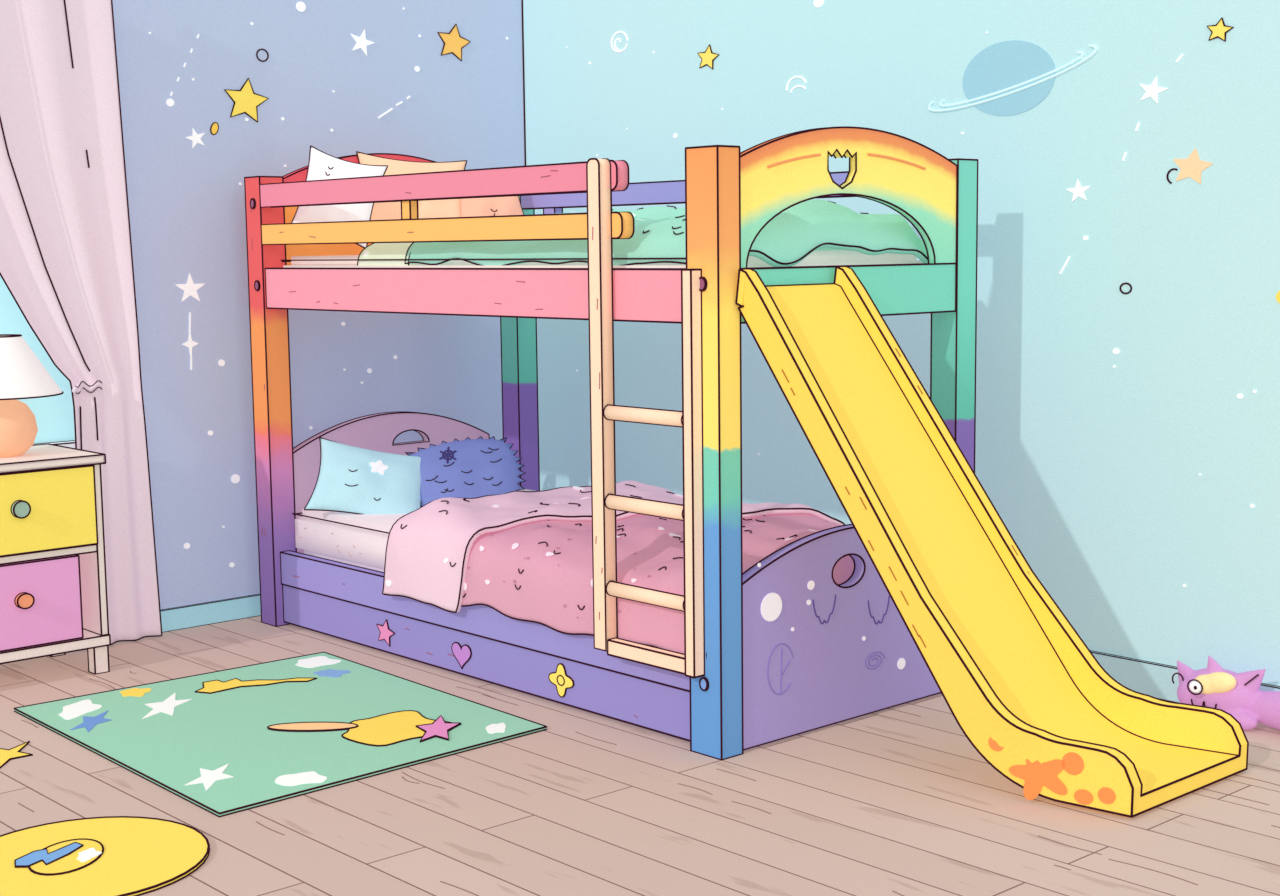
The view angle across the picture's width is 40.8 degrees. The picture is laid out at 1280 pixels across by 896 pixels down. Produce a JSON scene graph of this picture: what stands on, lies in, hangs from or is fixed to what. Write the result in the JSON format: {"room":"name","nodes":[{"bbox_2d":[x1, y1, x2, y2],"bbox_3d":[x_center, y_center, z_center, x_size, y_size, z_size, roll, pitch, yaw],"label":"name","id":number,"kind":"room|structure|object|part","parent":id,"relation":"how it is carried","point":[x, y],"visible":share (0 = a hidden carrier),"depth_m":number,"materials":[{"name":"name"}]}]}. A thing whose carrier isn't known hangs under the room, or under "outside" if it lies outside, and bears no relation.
{"room":"bedroom","nodes":[
{"label":"bedroom","id":0,"kind":"room"},
{"bbox_2d":[0,400,37,457],"bbox_3d":[-2.175,-0.089,5.874,0.226,0.234,0.226,-7,9,-42],"label":"lamp base","id":1,"kind":"object","parent":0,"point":[18,425],"depth_m":5.81,"materials":[{"name":"ceramic"}]},
{"bbox_2d":[0,276,74,443],"bbox_3d":[-2.599,-0.681,5.879,1.400,1.450,0.010,-7,9,-42],"label":"pane","id":2,"kind":"object","parent":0,"point":[54,415],"depth_m":6.31,"materials":[{"name":"blue glass"}]},
{"bbox_2d":[112,0,524,608],"bbox_3d":[-2.636,-0.550,5.839,5.670,2.700,0.100,-7,9,-42],"label":"wall","id":3,"kind":"structure","parent":0,"point":[187,204],"depth_m":6.78,"materials":[{"name":"paint"}]},
{"bbox_2d":[35,441,74,447],"bbox_3d":[-2.553,0.062,5.939,1.380,0.060,0.056,-7,9,-42],"label":"frame","id":4,"kind":"object","parent":3,"relation":"attached to","point":[67,445],"depth_m":6.32,"materials":[{"name":"white"}]},
{"bbox_2d":[0,0,162,644],"bbox_3d":[-2.164,-0.511,6.070,0.915,2.543,0.068,-7,9,-42],"label":"curtain","id":5,"kind":"object","parent":3,"relation":"hanging from","point":[66,256],"visible":0.85,"depth_m":6.20,"materials":[{"name":"fabric"}]},
{"bbox_2d":[161,594,260,631],"bbox_3d":[-2.587,0.754,5.944,5.655,0.085,0.015,-7,9,-42],"label":"baseboard","id":6,"kind":"structure","parent":3,"relation":"attached to","point":[204,614],"depth_m":6.75,"materials":[{"name":"blue wood"}]},
{"bbox_2d":[149,2,507,566],"bbox_3d":[-1.194,-0.694,7.067,1.704,2.245,0.009,-7,9,-42],"label":"stickers","id":7,"kind":"object","parent":3,"relation":"attached to","point":[245,100],"visible":0.9,"depth_m":6.70,"materials":[{"name":"paper"}]},
{"bbox_2d":[0,616,1279,895],"bbox_3d":[-0.608,1.048,3.792,5.670,0.052,5.890,-7,9,-42],"label":"floor","id":8,"kind":"structure","parent":0,"point":[879,803],"depth_m":4.42,"materials":[{"name":"brown wood"}]},
{"bbox_2d":[0,741,32,767],"bbox_3d":[-1.836,0.895,5.006,0.140,0.006,0.290,-1,7,-2],"label":"star","id":9,"kind":"object","parent":8,"relation":"on","point":[6,755],"visible":1,"depth_m":5.02,"materials":[{"name":"paint"}]},
{"bbox_2d":[0,443,110,674],"bbox_3d":[-2.204,0.411,5.904,0.616,0.770,0.481,-7,9,-42],"label":"nightstand","id":10,"kind":"object","parent":8,"relation":"on","point":[54,599],"visible":1,"depth_m":5.82,"materials":[{"name":"paint"}]},
{"bbox_3d":[-2.054,0.203,5.710,0.056,0.056,0.020,-7,9,-42],"label":"knob","id":11,"kind":"part","parent":10,"relation":"part of","materials":[{"name":"paint"}]},
{"bbox_3d":[-2.057,0.510,5.753,0.056,0.050,0.020,-7,9,-42],"label":"knob","id":12,"kind":"part","parent":10,"relation":"part of","materials":[{"name":"paint"}]},
{"bbox_2d":[0,334,63,457],"bbox_3d":[-2.176,-0.178,5.864,0.406,0.412,0.406,-7,9,-42],"label":"table lamp","id":13,"kind":"object","parent":10,"relation":"on","point":[22,374],"visible":1,"depth_m":5.79,"materials":[{"name":"fabric"}]},
{"bbox_3d":[-2.177,-0.280,5.852,0.400,0.200,0.400,-7,9,-42],"label":"lamp shade","id":14,"kind":"part","parent":13,"relation":"part of","materials":[{"name":"fabric"}]},
{"bbox_3d":[-2.216,0.515,5.883,0.465,0.285,0.385,-7,9,-42],"label":"drawer","id":15,"kind":"part","parent":10,"relation":"part of","materials":[{"name":"paint"}]},
{"bbox_2d":[0,545,95,563],"bbox_3d":[-2.210,0.351,5.903,0.540,0.025,0.418,-7,9,-42],"label":"shelf","id":16,"kind":"object","parent":10,"relation":"attached to","point":[40,554],"depth_m":5.80,"materials":[{"name":"paint"}]},
{"bbox_3d":[-2.193,0.202,5.865,0.530,0.270,0.395,-7,9,-42],"label":"drawer","id":17,"kind":"part","parent":10,"relation":"part of","materials":[{"name":"paint"}]},
{"bbox_3d":[-1.887,0.731,5.999,0.050,0.100,0.050,-7,9,-42],"label":"leg","id":18,"kind":"part","parent":10,"relation":"part of","materials":[{"name":"paint"}]},
{"bbox_2d":[0,816,209,895],"bbox_3d":[-1.342,0.986,4.127,0.606,0.018,0.606,-7,9,-42],"label":"round rug","id":19,"kind":"object","parent":8,"relation":"on","point":[106,855],"visible":1,"depth_m":4.13,"materials":[{"name":"fabric"}]},
{"bbox_2d":[14,652,546,816],"bbox_3d":[-1.126,0.841,5.343,1.159,0.019,1.399,-7,9,-42],"label":"area rug","id":20,"kind":"object","parent":8,"relation":"on","point":[225,742],"visible":1,"depth_m":5.24,"materials":[{"name":"fabric"}]},
{"bbox_3d":[-0.994,0.847,5.231,0.273,0.002,0.090,0,7,2],"label":"spoon handle","id":21,"kind":"part","parent":20,"relation":"part of","materials":[{"name":"paint"}]},
{"bbox_2d":[341,710,451,746],"bbox_3d":[-0.746,0.849,5.207,0.329,0.006,0.310,-7,9,-42],"label":"spoon bowl","id":22,"kind":"object","parent":20,"relation":"on","point":[394,728],"depth_m":5.20,"materials":[{"name":"yellow"}]},
{"bbox_2d":[244,126,977,759],"bbox_3d":[-0.226,-0.171,6.094,1.211,1.835,2.566,-7,9,-42],"label":"bunk bed","id":23,"kind":"object","parent":8,"relation":"on","point":[792,650],"visible":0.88,"depth_m":5.26,"materials":[{"name":"multicoloured wood"}]},
{"bbox_3d":[-1.424,-0.173,6.665,0.100,1.730,0.110,-7,9,-42],"label":"post","id":24,"kind":"part","parent":23,"relation":"part of","materials":[{"name":"multicoloured wood"}]},
{"bbox_3d":[-1.010,0.126,7.039,0.960,0.540,0.040,-7,9,-42],"label":"headboard","id":25,"kind":"part","parent":23,"relation":"part of","materials":[{"name":"paint"}]},
{"bbox_2d":[292,489,534,571],"bbox_3d":[-0.197,0.375,6.165,1.019,0.182,2.340,-7,9,-42],"label":"mattress","id":26,"kind":"object","parent":23,"relation":"on","point":[360,540],"visible":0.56,"depth_m":6.44,"materials":[{"name":"fabric"}]},
{"bbox_2d":[304,437,421,513],"bbox_3d":[-1.032,0.135,6.598,0.498,0.348,0.201,-1,7,-6],"label":"pillow","id":27,"kind":"object","parent":26,"relation":"on","point":[350,479],"visible":0.93,"depth_m":6.54,"materials":[{"name":"fabric"}]},
{"bbox_2d":[405,436,525,506],"bbox_3d":[-0.687,0.105,6.707,0.485,0.281,0.208,-3,7,-20],"label":"fluffy cushion","id":28,"kind":"object","parent":26,"relation":"on","point":[467,468],"visible":0.76,"depth_m":6.66,"materials":[{"name":"fabric"}]},
{"bbox_2d":[382,480,845,612],"bbox_3d":[-0.081,0.347,5.974,1.129,0.347,1.256,-7,9,-42],"label":"blanket","id":29,"kind":"object","parent":26,"relation":"on","point":[428,548],"visible":0.77,"depth_m":5.91,"materials":[{"name":"fabric"}]},
{"bbox_2d":[461,513,853,659],"bbox_3d":[0.127,0.371,5.760,1.110,0.315,1.403,-7,9,-42],"label":"duvet","id":30,"kind":"object","parent":26,"relation":"on","point":[540,572],"visible":0.39,"depth_m":5.42,"materials":[{"name":"fabric"}]},
{"bbox_2d":[464,514,826,618],"bbox_3d":[0.097,0.343,5.754,1.060,0.252,1.197,-7,9,-42],"label":"print","id":31,"kind":"object","parent":30,"relation":"attached to","point":[543,568],"depth_m":5.45,"materials":[{"name":"fabric"}]},
{"bbox_3d":[-0.734,-0.874,5.764,0.045,0.085,2.035,-7,9,-42],"label":"guard rail","id":32,"kind":"part","parent":23,"relation":"part of","materials":[{"name":"paint"}]},
{"bbox_3d":[-0.725,-0.729,5.773,0.045,0.075,2.055,-7,9,-42],"label":"guard rail","id":33,"kind":"part","parent":23,"relation":"part of","materials":[{"name":"paint"}]},
{"bbox_3d":[-0.625,-0.518,5.704,0.045,0.150,2.325,-7,9,-42],"label":"rail","id":34,"kind":"part","parent":23,"relation":"part of","materials":[{"name":"paint"}]},
{"bbox_3d":[-0.599,0.555,5.841,0.040,0.125,2.325,-7,9,-42],"label":"rail","id":35,"kind":"part","parent":23,"relation":"part of","materials":[{"name":"paint"}]},
{"bbox_3d":[-0.595,0.691,5.859,0.035,0.150,2.325,-7,9,-42],"label":"drawer panel","id":36,"kind":"part","parent":23,"relation":"part of","materials":[{"name":"paint"}]},
{"bbox_3d":[-0.504,-0.250,7.223,0.100,1.730,0.110,-7,9,-42],"label":"post","id":37,"kind":"part","parent":23,"relation":"part of","materials":[{"name":"multicoloured wood"}]},
{"bbox_2d":[549,664,572,695],"bbox_3d":[-0.249,0.735,5.450,0.004,0.107,0.121,-7,9,-42],"label":"flower","id":38,"kind":"object","parent":23,"relation":"on","point":[560,675],"depth_m":5.45,"materials":[{"name":"paint"}]},
{"bbox_2d":[281,250,921,267],"bbox_3d":[-0.219,-0.606,6.054,1.029,0.157,2.320,-7,9,-42],"label":"mattress","id":39,"kind":"object","parent":23,"relation":"on","point":[817,257],"visible":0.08,"depth_m":5.42,"materials":[{"name":"fabric"}]},
{"bbox_2d":[291,145,387,247],"bbox_3d":[-1.148,-0.954,6.558,0.388,0.400,0.133,-2,7,-12],"label":"pillow","id":40,"kind":"object","parent":39,"relation":"on","point":[322,165],"visible":0.48,"depth_m":6.53,"materials":[{"name":"fabric"}]},
{"bbox_2d":[357,243,411,265],"bbox_3d":[-0.529,-0.746,6.381,1.023,0.174,0.326,-7,9,-42],"label":"sheet","id":41,"kind":"object","parent":39,"relation":"on","point":[374,250],"visible":0.13,"depth_m":6.06,"materials":[{"name":"fabric"}]},
{"bbox_2d":[356,151,466,219],"bbox_3d":[-0.901,-0.991,6.801,0.471,0.363,0.145,-3,7,-17],"label":"pillow","id":42,"kind":"object","parent":39,"relation":"on","point":[448,207],"visible":0.27,"depth_m":6.77,"materials":[{"name":"fabric"}]},
{"bbox_2d":[459,196,523,216],"bbox_3d":[-0.612,-0.951,6.906,0.361,0.362,0.151,-4,7,-26],"label":"pillow","id":43,"kind":"object","parent":39,"relation":"on","point":[491,206],"visible":0.2,"depth_m":6.86,"materials":[{"name":"fabric"}]},
{"bbox_2d":[404,199,927,266],"bbox_3d":[0.088,-0.708,5.710,1.038,0.218,1.558,-7,9,-42],"label":"comforter","id":44,"kind":"object","parent":39,"relation":"on","point":[806,227],"visible":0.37,"depth_m":5.20,"materials":[{"name":"fabric"}]},
{"bbox_3d":[0.211,0.023,4.860,0.085,1.720,0.125,-7,9,-42],"label":"post","id":45,"kind":"part","parent":23,"relation":"part of","materials":[{"name":"multicoloured wood"}]},
{"bbox_3d":[0.635,0.531,5.250,0.975,0.590,0.040,-7,9,-42],"label":"footboard","id":46,"kind":"part","parent":23,"relation":"part of","materials":[{"name":"paint"}]},
{"bbox_3d":[0.623,-0.467,5.133,0.975,0.150,0.040,-7,9,-42],"label":"rail","id":47,"kind":"part","parent":23,"relation":"part of","materials":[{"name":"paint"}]},
{"bbox_3d":[1.010,-0.064,5.562,0.100,1.710,0.100,-7,9,-42],"label":"post","id":48,"kind":"part","parent":23,"relation":"part of","materials":[{"name":"wood"}]},
{"bbox_2d":[735,266,1248,817],"bbox_3d":[0.958,0.193,4.729,1.290,1.380,0.572,3,8,31],"label":"slide","id":49,"kind":"object","parent":8,"relation":"on","point":[1021,684],"visible":1,"depth_m":4.75,"materials":[{"name":"yellow plastic"}]},
{"bbox_2d":[1172,655,1279,729],"bbox_3d":[1.919,0.749,5.014,0.204,0.196,0.786,-7,9,-42],"label":"toy monster","id":50,"kind":"object","parent":8,"relation":"on","point":[1239,695],"visible":0.85,"depth_m":5.12,"materials":[{"name":"fabric"}]},
{"bbox_2d":[523,0,1279,685],"bbox_3d":[1.479,-0.571,5.590,0.100,2.700,5.990,-7,9,-42],"label":"wall","id":51,"kind":"structure","parent":0,"point":[1092,467],"depth_m":5.64,"materials":[{"name":"paint"}]},
{"bbox_2d":[548,0,1279,586],"bbox_3d":[0.781,-0.629,6.279,0.011,2.025,3.632,-7,9,-42],"label":"stickers","id":52,"kind":"object","parent":51,"relation":"attached to","point":[1006,78],"visible":0.92,"depth_m":5.68,"materials":[{"name":"paper"}]},
{"bbox_2d":[1090,650,1279,702],"bbox_3d":[1.486,0.724,5.665,0.015,0.110,5.890,-7,9,-42],"label":"baseboard","id":53,"kind":"structure","parent":51,"relation":"attached to","point":[1149,679],"depth_m":5.51,"materials":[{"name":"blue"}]}
]}

